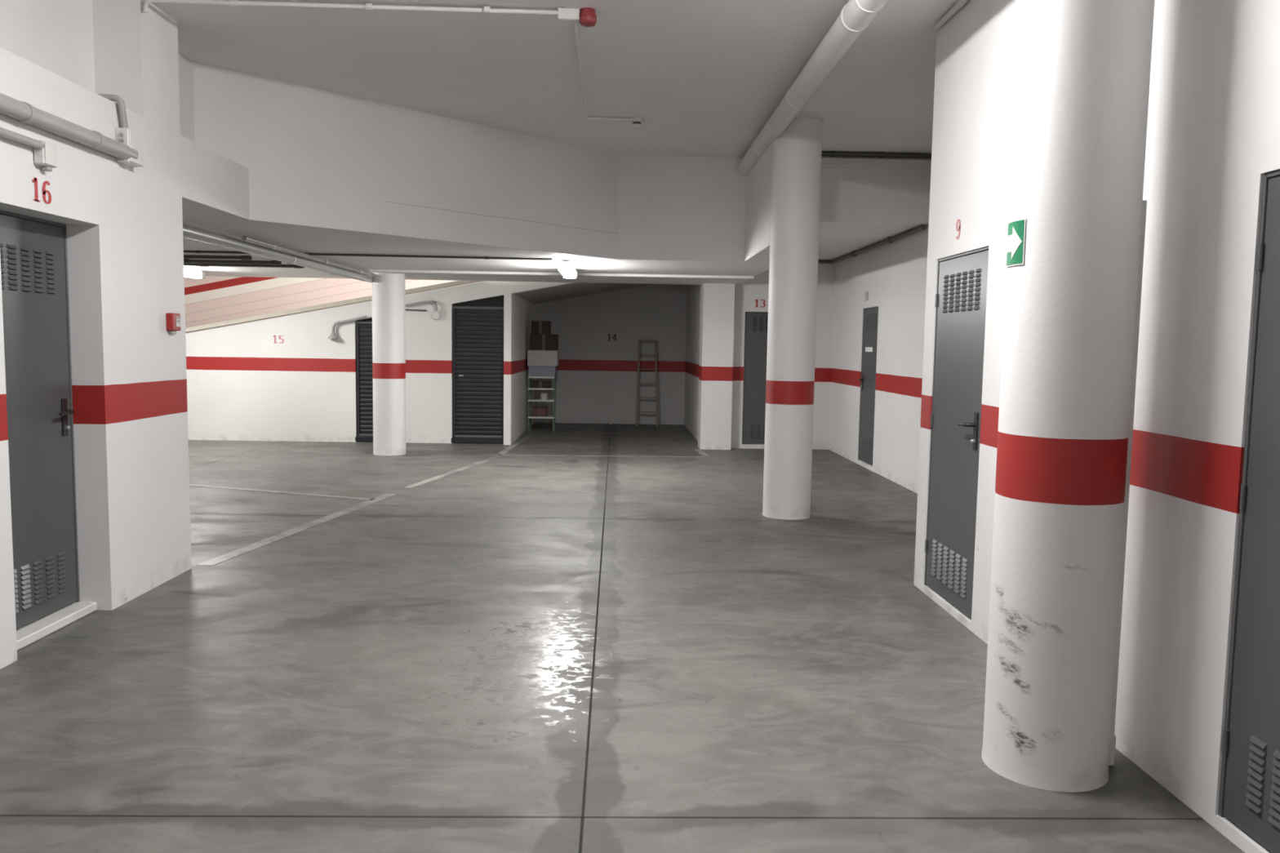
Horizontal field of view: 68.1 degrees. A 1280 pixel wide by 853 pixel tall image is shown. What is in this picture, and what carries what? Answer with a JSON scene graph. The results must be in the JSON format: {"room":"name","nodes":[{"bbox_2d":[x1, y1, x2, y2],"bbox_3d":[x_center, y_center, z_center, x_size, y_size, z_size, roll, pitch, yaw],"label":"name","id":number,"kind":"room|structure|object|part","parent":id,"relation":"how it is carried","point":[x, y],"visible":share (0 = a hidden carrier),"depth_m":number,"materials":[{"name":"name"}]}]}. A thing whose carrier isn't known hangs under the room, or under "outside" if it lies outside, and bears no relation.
{"room":"parking garage","nodes":[
{"label":"parking garage","id":0,"kind":"room"},
{"bbox_2d":[0,0,191,669],"bbox_3d":[-6.241,-0.464,0.980,6.762,3.660,10.340,1,5,-1],"label":"wall","id":1,"kind":"structure","parent":0,"point":[124,223],"depth_m":5.41,"materials":[{"name":"paint"}]},
{"bbox_2d":[0,127,44,148],"bbox_3d":[-2.861,-1.204,2.721,0.048,0.050,3.770,1,5,-1],"label":"conduit","id":2,"kind":"object","parent":1,"relation":"attached to","point":[6,133],"visible":1,"depth_m":4.42,"materials":[{"name":"grey plastic"}]},
{"bbox_2d":[32,140,57,171],"bbox_3d":[-2.914,-1.324,4.635,0.060,0.135,0.124,1,5,-1],"label":"junction box","id":3,"kind":"object","parent":1,"relation":"attached to","point":[46,157],"visible":0.89,"depth_m":4.61,"materials":[{"name":"plastic"}]},
{"bbox_2d":[41,165,52,171],"bbox_3d":[-2.917,-1.268,4.657,0.033,0.020,0.040,1,5,-1],"label":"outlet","id":4,"kind":"object","parent":3,"relation":"attached to","point":[47,168],"depth_m":4.64,"materials":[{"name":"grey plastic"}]},
{"bbox_2d":[0,209,97,650],"bbox_3d":[-3.127,0.005,4.848,0.160,2.154,0.850,1,5,-1],"label":"door","id":5,"kind":"structure","parent":1,"relation":"in","point":[33,251],"depth_m":4.96,"materials":[{"name":"grey metal"}]},
{"bbox_3d":[-3.130,-0.799,4.778,0.010,0.221,0.594,1,5,-1],"label":"louvre panel","id":6,"kind":"part","parent":5,"relation":"part of","materials":[{"name":"grey metal"}]},
{"bbox_3d":[-3.155,0.819,4.918,0.010,0.221,0.594,1,5,-1],"label":"louvre panel","id":7,"kind":"part","parent":5,"relation":"part of","materials":[{"name":"grey metal"}]},
{"bbox_3d":[-3.144,1.053,4.939,0.160,0.050,0.850,1,5,-1],"label":"sill","id":8,"kind":"part","parent":5,"relation":"part of","materials":[{"name":"plastic"}]},
{"bbox_3d":[-3.150,-0.050,5.184,0.010,0.205,0.044,1,5,-1],"label":"handle plate","id":9,"kind":"part","parent":5,"relation":"part of","materials":[{"name":"black plastic"}]},
{"bbox_3d":[-3.117,-0.076,5.125,0.058,0.024,0.136,1,5,-1],"label":"lever","id":10,"kind":"part","parent":5,"relation":"part of","materials":[{"name":"black plastic"}]},
{"bbox_2d":[0,93,138,159],"bbox_3d":[-2.854,-1.362,3.124,0.094,0.101,4.600,1,5,-1],"label":"pipe","id":11,"kind":"object","parent":1,"relation":"attached to","point":[23,112],"visible":0.98,"depth_m":4.69,"materials":[{"name":"grey plastic"}]},
{"bbox_2d":[97,93,143,167],"bbox_3d":[-3.048,-1.687,5.388,0.358,0.373,0.176,0,5,-7],"label":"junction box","id":12,"kind":"object","parent":1,"relation":"attached to","point":[123,135],"visible":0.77,"depth_m":5.35,"materials":[{"name":"plastic"}]},
{"bbox_2d":[165,312,180,333],"bbox_3d":[-2.964,-0.655,6.019,0.049,0.128,0.110,1,5,-1],"label":"fire alarm","id":13,"kind":"object","parent":1,"relation":"attached to","point":[173,320],"visible":1,"depth_m":5.98,"materials":[{"name":"red plastic"}]},
{"bbox_3d":[-2.942,-0.667,6.031,0.003,0.064,0.060,1,5,-1],"label":"press plate","id":14,"kind":"part","parent":13,"relation":"part of","materials":[{"name":"white plastic"}]},
{"bbox_2d":[183,275,484,333],"bbox_3d":[-2.236,-3.084,18.352,15.600,6.000,0.200,1,5,-1],"label":"wall","id":15,"kind":"structure","parent":0,"point":[209,300],"depth_m":18.18,"materials":[{"name":"paint"}]},
{"bbox_2d":[185,280,576,444],"bbox_3d":[-5.103,-1.371,16.171,9.800,2.875,4.100,1,5,-1],"label":"wall","id":16,"kind":"structure","parent":0,"point":[280,378],"depth_m":14.30,"materials":[{"name":"paint"}]},
{"bbox_2d":[327,315,367,338],"bbox_3d":[-4.387,-1.492,14.190,0.585,0.360,0.158,1,5,-1],"label":"conduit","id":17,"kind":"object","parent":16,"relation":"attached to","point":[332,335],"visible":1,"depth_m":14.17,"materials":[{"name":"grey plastic"}]},
{"bbox_2d":[355,318,373,441],"bbox_3d":[-3.940,-0.752,14.386,0.770,1.988,0.120,1,5,-1],"label":"door","id":18,"kind":"structure","parent":16,"relation":"in","point":[364,401],"depth_m":14.36,"materials":[{"name":"metal"}]},
{"bbox_3d":[-3.927,-1.668,14.359,0.730,0.158,0.015,1,5,-1],"label":"dark panel","id":19,"kind":"part","parent":18,"relation":"part of","materials":[{"name":"black metal"}]},
{"bbox_2d":[404,308,426,311],"bbox_3d":[-3.367,-1.750,14.233,0.321,0.034,0.024,1,5,-1],"label":"rod","id":20,"kind":"object","parent":16,"relation":"attached to","point":[405,308],"visible":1,"depth_m":14.22,"materials":[{"name":"grey metal"}]},
{"bbox_2d":[404,300,441,319],"bbox_3d":[-3.268,-1.754,14.217,0.566,0.297,0.076,1,5,-1],"label":"conduit","id":21,"kind":"object","parent":16,"relation":"attached to","point":[437,315],"visible":0.98,"depth_m":14.19,"materials":[{"name":"grey plastic"}]},
{"bbox_3d":[-3.058,-1.673,14.210,0.100,0.100,0.005,1,5,-1],"label":"lid","id":22,"kind":"part","parent":21,"relation":"part of","materials":[{"name":"plastic"}]},
{"bbox_2d":[450,295,503,444],"bbox_3d":[-2.453,-0.876,14.412,0.840,2.276,0.120,1,5,-1],"label":"door","id":23,"kind":"structure","parent":16,"relation":"in","point":[491,308],"depth_m":14.40,"materials":[{"name":"metal"}]},
{"bbox_3d":[-2.438,-1.917,14.375,0.800,0.196,0.015,1,5,-1],"label":"dark panel","id":24,"kind":"part","parent":23,"relation":"part of","materials":[{"name":"black metal"}]},
{"bbox_2d":[185,280,648,333],"bbox_3d":[-3.494,-2.036,16.195,13.000,2.720,4.015,1,5,-1],"label":"ramp","id":25,"kind":"object","parent":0,"point":[578,289],"visible":0.19,"depth_m":14.44,"materials":[{"name":"white paint"}]},
{"bbox_2d":[177,51,773,284],"bbox_3d":[-4.136,-2.407,10.090,11.390,1.100,8.040,1,5,-1],"label":"ceiling","id":26,"kind":"structure","parent":0,"point":[304,169],"depth_m":8.79,"materials":[{"name":"paint"}]},
{"bbox_2d":[183,267,204,279],"bbox_3d":[-5.994,-2.017,12.287,0.168,0.115,1.220,1,5,-1],"label":"lamp","id":27,"kind":"object","parent":26,"relation":"attached to","point":[188,273],"visible":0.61,"depth_m":12.61,"materials":[{"name":"white plastic"}]},
{"bbox_2d":[183,270,202,278],"bbox_3d":[-5.994,-1.994,12.244,0.168,0.072,1.130,1,5,-1],"label":"diffuser","id":28,"kind":"object","parent":27,"relation":"attached to","point":[188,273],"depth_m":12.61,"materials":[{"name":"white plastic"}]},
{"bbox_2d":[183,254,252,260],"bbox_3d":[-7.022,-1.902,10.404,5.450,0.052,0.052,1,5,-1],"label":"pipe","id":29,"kind":"object","parent":26,"relation":"attached to","point":[185,256],"visible":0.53,"depth_m":10.45,"materials":[{"name":"black metal"}]},
{"bbox_2d":[183,258,281,264],"bbox_3d":[-6.960,-1.940,10.904,5.600,0.052,0.052,1,5,-1],"label":"pipe","id":30,"kind":"object","parent":26,"relation":"attached to","point":[185,260],"visible":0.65,"depth_m":10.95,"materials":[{"name":"black metal"}]},
{"bbox_2d":[183,262,304,268],"bbox_3d":[-6.922,-1.982,11.403,5.700,0.052,0.052,1,5,-1],"label":"pipe","id":31,"kind":"object","parent":26,"relation":"attached to","point":[201,264],"visible":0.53,"depth_m":11.44,"materials":[{"name":"black metal"}]},
{"bbox_2d":[182,223,373,282],"bbox_3d":[-3.557,-1.708,9.554,0.158,0.110,6.504,1,5,-1],"label":"pipe","id":32,"kind":"object","parent":26,"relation":"attached to","point":[189,232],"visible":0.77,"depth_m":8.87,"materials":[{"name":"plastic"}]},
{"bbox_2d":[241,235,376,276],"bbox_3d":[-3.454,-1.807,10.300,0.058,0.056,4.400,1,5,-1],"label":"pipe","id":33,"kind":"object","parent":26,"relation":"attached to","point":[272,246],"visible":1,"depth_m":9.58,"materials":[{"name":"metal"}]},
{"bbox_2d":[183,250,552,260],"bbox_3d":[-5.334,-1.843,9.899,8.805,0.031,0.032,1,5,-3],"label":"conduit","id":34,"kind":"object","parent":26,"relation":"attached to","point":[186,251],"visible":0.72,"depth_m":10.05,"materials":[{"name":"black metal"}]},
{"bbox_2d":[369,269,754,279],"bbox_3d":[-1.003,-1.980,12.303,4.980,0.034,0.046,1,5,-1],"label":"cable trunking","id":35,"kind":"object","parent":26,"relation":"attached to","point":[371,270],"visible":0.93,"depth_m":12.28,"materials":[{"name":"white plastic"}]},
{"bbox_2d":[557,261,577,279],"bbox_3d":[-0.835,-1.810,10.927,0.168,0.130,1.220,1,5,-1],"label":"lamp","id":36,"kind":"object","parent":26,"relation":"attached to","point":[566,268],"visible":1,"depth_m":10.37,"materials":[{"name":"white plastic"}]},
{"bbox_2d":[151,0,958,157],"bbox_3d":[-0.046,-2.380,3.005,6.800,0.200,14.800,1,5,-1],"label":"ceiling","id":37,"kind":"structure","parent":0,"point":[704,77],"depth_m":6.81,"materials":[{"name":"paint"}]},
{"bbox_2d":[142,0,558,14],"bbox_3d":[-1.710,-2.479,5.640,2.453,0.090,0.054,1,5,-2],"label":"conduit","id":38,"kind":"object","parent":37,"relation":"attached to","point":[486,9],"visible":1,"depth_m":5.63,"materials":[{"name":"white plastic"}]},
{"bbox_2d":[557,7,596,26],"bbox_3d":[-0.379,-2.476,5.729,0.234,0.090,0.107,1,5,-1],"label":"fire alarm","id":39,"kind":"object","parent":37,"relation":"attached to","point":[587,17],"visible":1,"depth_m":5.69,"materials":[{"name":"plastic"}]},
{"bbox_2d":[564,0,633,120],"bbox_3d":[-0.239,-2.564,6.423,0.456,0.030,4.050,1,5,-1],"label":"conduit","id":40,"kind":"object","parent":37,"relation":"attached to","point":[575,30],"visible":0.91,"depth_m":6.83,"materials":[{"name":"paint"}]},
{"bbox_2d":[631,117,643,128],"bbox_3d":[-0.028,-2.716,8.478,0.110,0.075,0.110,1,5,-1],"label":"smoke detector","id":41,"kind":"object","parent":37,"relation":"attached to","point":[637,122],"visible":0.99,"depth_m":8.44,"materials":[{"name":"plastic"}]},
{"bbox_2d":[737,0,886,175],"bbox_3d":[1.305,-2.159,3.072,0.178,0.178,14.230,1,5,-1],"label":"drain pipe","id":42,"kind":"object","parent":37,"relation":"attached to","point":[855,15],"visible":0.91,"depth_m":6.34,"materials":[{"name":"white plastic"}]},
{"bbox_2d":[821,151,931,158],"bbox_3d":[2.316,-2.802,9.749,1.420,0.055,0.055,1,5,-1],"label":"conduit","id":43,"kind":"object","parent":37,"relation":"attached to","point":[833,153],"visible":0.74,"depth_m":9.73,"materials":[{"name":"black metal"}]},
{"bbox_2d":[533,284,686,424],"bbox_3d":[-0.576,-1.554,18.375,2.920,3.000,0.102,1,5,-1],"label":"wall","id":44,"kind":"structure","parent":0,"point":[599,334],"depth_m":18.34,"materials":[{"name":"paint"}]},
{"bbox_2d":[0,422,1244,852],"bbox_3d":[-3.304,0.971,7.282,13.000,0.202,22.500,1,5,-1],"label":"floor","id":45,"kind":"structure","parent":0,"point":[575,637],"depth_m":4.37,"materials":[{"name":"concrete"}]},
{"bbox_2d":[372,272,406,455],"bbox_3d":[-3.414,-0.851,12.884,0.440,2.460,0.440,1,5,-1],"label":"column","id":46,"kind":"structure","parent":45,"relation":"on","point":[388,322],"depth_m":12.72,"materials":[{"name":"paint"}]},
{"bbox_2d":[527,376,555,431],"bbox_3d":[-1.728,-0.401,16.668,0.460,0.963,0.370,1,5,-1],"label":"shelf unit","id":47,"kind":"object","parent":45,"relation":"on","point":[553,388],"visible":0.87,"depth_m":16.50,"materials":[{"name":"green metal"}]},
{"bbox_3d":[-1.939,-0.389,16.501,0.030,0.960,0.030,1,5,-1],"label":"post","id":48,"kind":"part","parent":47,"relation":"part of","materials":[{"name":"green metal"}]},
{"bbox_3d":[-1.947,-0.417,16.829,0.030,0.960,0.030,1,5,-1],"label":"post","id":49,"kind":"part","parent":47,"relation":"part of","materials":[{"name":"green metal"}]},
{"bbox_2d":[532,406,547,417],"bbox_3d":[-1.760,-0.262,16.671,0.260,0.157,0.261,1,5,-1],"label":"box","id":50,"kind":"object","parent":47,"relation":"on","point":[536,411],"visible":1,"depth_m":16.54,"materials":[{"name":"red cardboard"}]},
{"bbox_2d":[531,380,550,388],"bbox_3d":[-1.737,-0.739,16.625,0.310,0.117,0.271,1,5,-1],"label":"box","id":51,"kind":"object","parent":47,"relation":"on","point":[535,384],"visible":1,"depth_m":16.49,"materials":[{"name":"cardboard"}]},
{"bbox_2d":[528,365,556,377],"bbox_3d":[-1.709,-0.974,16.621,0.476,0.186,0.380,1,5,-1],"label":"crate","id":52,"kind":"object","parent":47,"relation":"on","point":[534,371],"visible":0.87,"depth_m":16.44,"materials":[{"name":"grey plastic"}]},
{"bbox_3d":[-1.708,-1.058,16.614,0.476,0.016,0.380,1,5,-1],"label":"lid","id":53,"kind":"part","parent":52,"relation":"part of","materials":[{"name":"grey plastic"}]},
{"bbox_2d":[527,350,559,366],"bbox_3d":[-1.695,-1.201,16.601,0.520,0.271,0.381,1,5,-1],"label":"carton","id":54,"kind":"object","parent":52,"relation":"on","point":[535,357],"visible":0.99,"depth_m":16.41,"materials":[{"name":"white cardboard"}]},
{"bbox_2d":[529,333,558,350],"bbox_3d":[-1.676,-1.475,16.578,0.470,0.280,0.361,1,5,-1],"label":"carton","id":55,"kind":"object","parent":54,"relation":"on","point":[537,341],"visible":0.95,"depth_m":16.40,"materials":[{"name":"cardboard"}]},
{"bbox_2d":[531,320,551,333],"bbox_3d":[-1.727,-1.728,16.554,0.320,0.225,0.321,1,5,-1],"label":"carton","id":56,"kind":"object","parent":55,"relation":"on","point":[537,326],"visible":0.87,"depth_m":16.40,"materials":[{"name":"cardboard"}]},
{"bbox_2d":[540,392,547,399],"bbox_3d":[-1.685,-0.532,16.620,0.132,0.117,0.132,1,5,-1],"label":"tin","id":57,"kind":"object","parent":47,"relation":"on","point":[544,396],"visible":1,"depth_m":16.57,"materials":[{"name":"metal"}]},
{"bbox_3d":[-1.509,-0.383,16.512,0.030,0.960,0.030,1,5,-1],"label":"post","id":58,"kind":"part","parent":47,"relation":"part of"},
{"bbox_3d":[-1.517,-0.411,16.841,0.030,0.960,0.030,1,5,-1],"label":"post","id":59,"kind":"part","parent":47,"relation":"part of","materials":[{"name":"green metal"}]},
{"bbox_2d":[635,340,657,426],"bbox_3d":[0.140,-0.837,18.165,0.436,1.630,0.370,1,5,-1],"label":"step ladder","id":60,"kind":"object","parent":45,"relation":"on","point":[639,341],"visible":1,"depth_m":18.13,"materials":[{"name":"grey metal"}]},
{"bbox_3d":[-0.037,-0.832,18.133,0.080,1.620,0.315,1,5,-1],"label":"rail","id":61,"kind":"part","parent":60,"relation":"part of","materials":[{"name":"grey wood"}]},
{"bbox_3d":[0.318,-0.827,18.143,0.080,1.620,0.315,1,5,-1],"label":"rail","id":62,"kind":"part","parent":60,"relation":"part of","materials":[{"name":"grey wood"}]},
{"bbox_2d":[762,113,823,519],"bbox_3d":[1.376,-0.953,8.571,0.446,3.560,0.446,1,5,-1],"label":"column","id":63,"kind":"structure","parent":45,"relation":"on","point":[796,175],"depth_m":8.40,"materials":[{"name":"paint"}]},
{"bbox_2d":[981,0,1155,792],"bbox_3d":[1.544,-0.502,3.403,0.440,3.560,0.440,1,5,-1],"label":"column","id":64,"kind":"structure","parent":45,"relation":"on","point":[1083,67],"depth_m":3.27,"materials":[{"name":"paint"}]},
{"bbox_2d":[1006,217,1026,266],"bbox_3d":[1.331,-0.652,3.364,0.012,0.160,0.118,0,5,-7],"label":"exit sign","id":65,"kind":"object","parent":64,"relation":"attached to","point":[1016,228],"visible":1,"depth_m":3.34,"materials":[{"name":"green plastic"}]},
{"bbox_2d":[1108,200,1146,766],"bbox_3d":[1.775,0.232,3.488,0.044,2.090,0.060,1,5,-1],"label":"cable cover","id":66,"kind":"object","parent":64,"relation":"attached to","point":[1113,738],"visible":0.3,"depth_m":3.46,"materials":[{"name":"white plastic"}]},
{"bbox_2d":[684,259,835,449],"bbox_3d":[1.858,-1.328,16.212,1.980,3.000,4.370,1,5,-1],"label":"wall","id":67,"kind":"structure","parent":0,"point":[715,312],"depth_m":14.18,"materials":[{"name":"paint"}]},
{"bbox_2d":[742,311,768,444],"bbox_3d":[1.950,-0.723,14.293,0.778,1.998,0.126,1,5,-1],"label":"door","id":68,"kind":"structure","parent":67,"relation":"in","point":[755,322],"depth_m":14.29,"materials":[{"name":"grey metal"}]},
{"bbox_3d":[1.937,0.080,14.361,0.528,0.221,0.010,1,5,-1],"label":"louvre panel","id":69,"kind":"part","parent":68,"relation":"part of","materials":[{"name":"grey metal"}]},
{"bbox_3d":[1.962,-1.539,14.220,0.528,0.221,0.010,1,5,-1],"label":"louvre panel","id":70,"kind":"part","parent":68,"relation":"part of","materials":[{"name":"grey metal"}]},
{"bbox_2d":[817,155,931,260],"bbox_3d":[2.244,-2.673,12.062,1.460,0.710,4.520,1,5,-1],"label":"ceiling","id":71,"kind":"structure","parent":0,"point":[860,207],"depth_m":9.83,"materials":[{"name":"paint"}]},
{"bbox_2d":[817,224,926,263],"bbox_3d":[2.259,-2.281,12.004,1.398,0.075,4.235,1,5,-1],"label":"pipe","id":72,"kind":"object","parent":71,"relation":"attached to","point":[891,239],"visible":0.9,"depth_m":11.62,"materials":[{"name":"black metal"}]},
{"bbox_2d":[821,157,931,168],"bbox_3d":[2.304,-2.718,9.756,1.440,0.080,0.070,1,5,-1],"label":"cable tray","id":73,"kind":"object","parent":71,"relation":"attached to","point":[825,162],"visible":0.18,"depth_m":9.73,"materials":[{"name":"white plastic"}]},
{"bbox_2d":[828,224,928,493],"bbox_3d":[3.073,-1.125,10.285,0.152,3.660,8.370,1,5,-1],"label":"wall","id":74,"kind":"structure","parent":0,"point":[891,277],"depth_m":11.39,"materials":[{"name":"paint"}]},
{"bbox_2d":[857,306,878,465],"bbox_3d":[2.950,-0.526,12.232,0.126,2.013,0.748,1,5,-1],"label":"door","id":75,"kind":"structure","parent":74,"relation":"in","point":[870,318],"depth_m":12.24,"materials":[{"name":"grey metal"}]},
{"bbox_3d":[2.941,-0.591,12.517,0.010,0.205,0.044,1,5,-1],"label":"handle plate","id":76,"kind":"part","parent":75,"relation":"part of","materials":[{"name":"black plastic"}]},
{"bbox_3d":[2.936,0.274,12.302,0.010,0.221,0.500,1,5,-1],"label":"louvre panel","id":77,"kind":"part","parent":75,"relation":"part of","materials":[{"name":"grey metal"}]},
{"bbox_3d":[2.961,-1.344,12.161,0.010,0.221,0.500,1,5,-1],"label":"louvre panel","id":78,"kind":"part","parent":75,"relation":"part of","materials":[{"name":"grey metal"}]},
{"bbox_2d":[913,0,1279,852],"bbox_3d":[2.667,-0.333,1.081,1.422,3.660,10.080,1,5,-1],"label":"wall","id":79,"kind":"structure","parent":0,"point":[1212,138],"depth_m":3.35,"materials":[{"name":"paint"}]},
{"bbox_2d":[933,0,968,31],"bbox_3d":[1.959,-2.043,0.935,0.047,0.047,9.920,1,5,-1],"label":"conduit","id":80,"kind":"object","parent":79,"relation":"attached to","point":[959,4],"visible":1,"depth_m":5.60,"materials":[{"name":"white plastic"}]},
{"bbox_2d":[924,246,988,619],"bbox_3d":[1.845,0.024,5.555,0.126,2.058,0.828,1,5,-1],"label":"door","id":81,"kind":"structure","parent":79,"relation":"in","point":[961,295],"depth_m":5.53,"materials":[{"name":"grey metal"}]},
{"bbox_3d":[1.831,0.836,5.626,0.010,0.221,0.575,1,5,-1],"label":"louvre panel","id":82,"kind":"part","parent":81,"relation":"part of","materials":[{"name":"grey metal"}]},
{"bbox_3d":[1.856,-0.782,5.485,0.010,0.221,0.575,1,5,-1],"label":"louvre panel","id":83,"kind":"part","parent":81,"relation":"part of","materials":[{"name":"grey metal"}]},
{"bbox_3d":[1.819,-0.012,5.278,0.058,0.024,0.136,1,5,-1],"label":"lever","id":84,"kind":"part","parent":81,"relation":"part of","materials":[{"name":"black plastic"}]},
{"bbox_3d":[1.852,0.025,5.224,0.010,0.205,0.044,1,5,-1],"label":"handle plate","id":85,"kind":"part","parent":81,"relation":"part of","materials":[{"name":"black plastic"}]},
{"bbox_2d":[1217,169,1279,852],"bbox_3d":[1.919,0.282,2.587,0.126,2.058,0.848,1,5,-1],"label":"door","id":86,"kind":"structure","parent":79,"relation":"in","point":[1250,789],"depth_m":2.92,"materials":[{"name":"grey metal"}]},
{"bbox_3d":[1.904,1.095,2.658,0.010,0.221,0.594,1,5,-1],"label":"louvre panel","id":87,"kind":"part","parent":86,"relation":"part of","materials":[{"name":"grey metal"}]}
]}

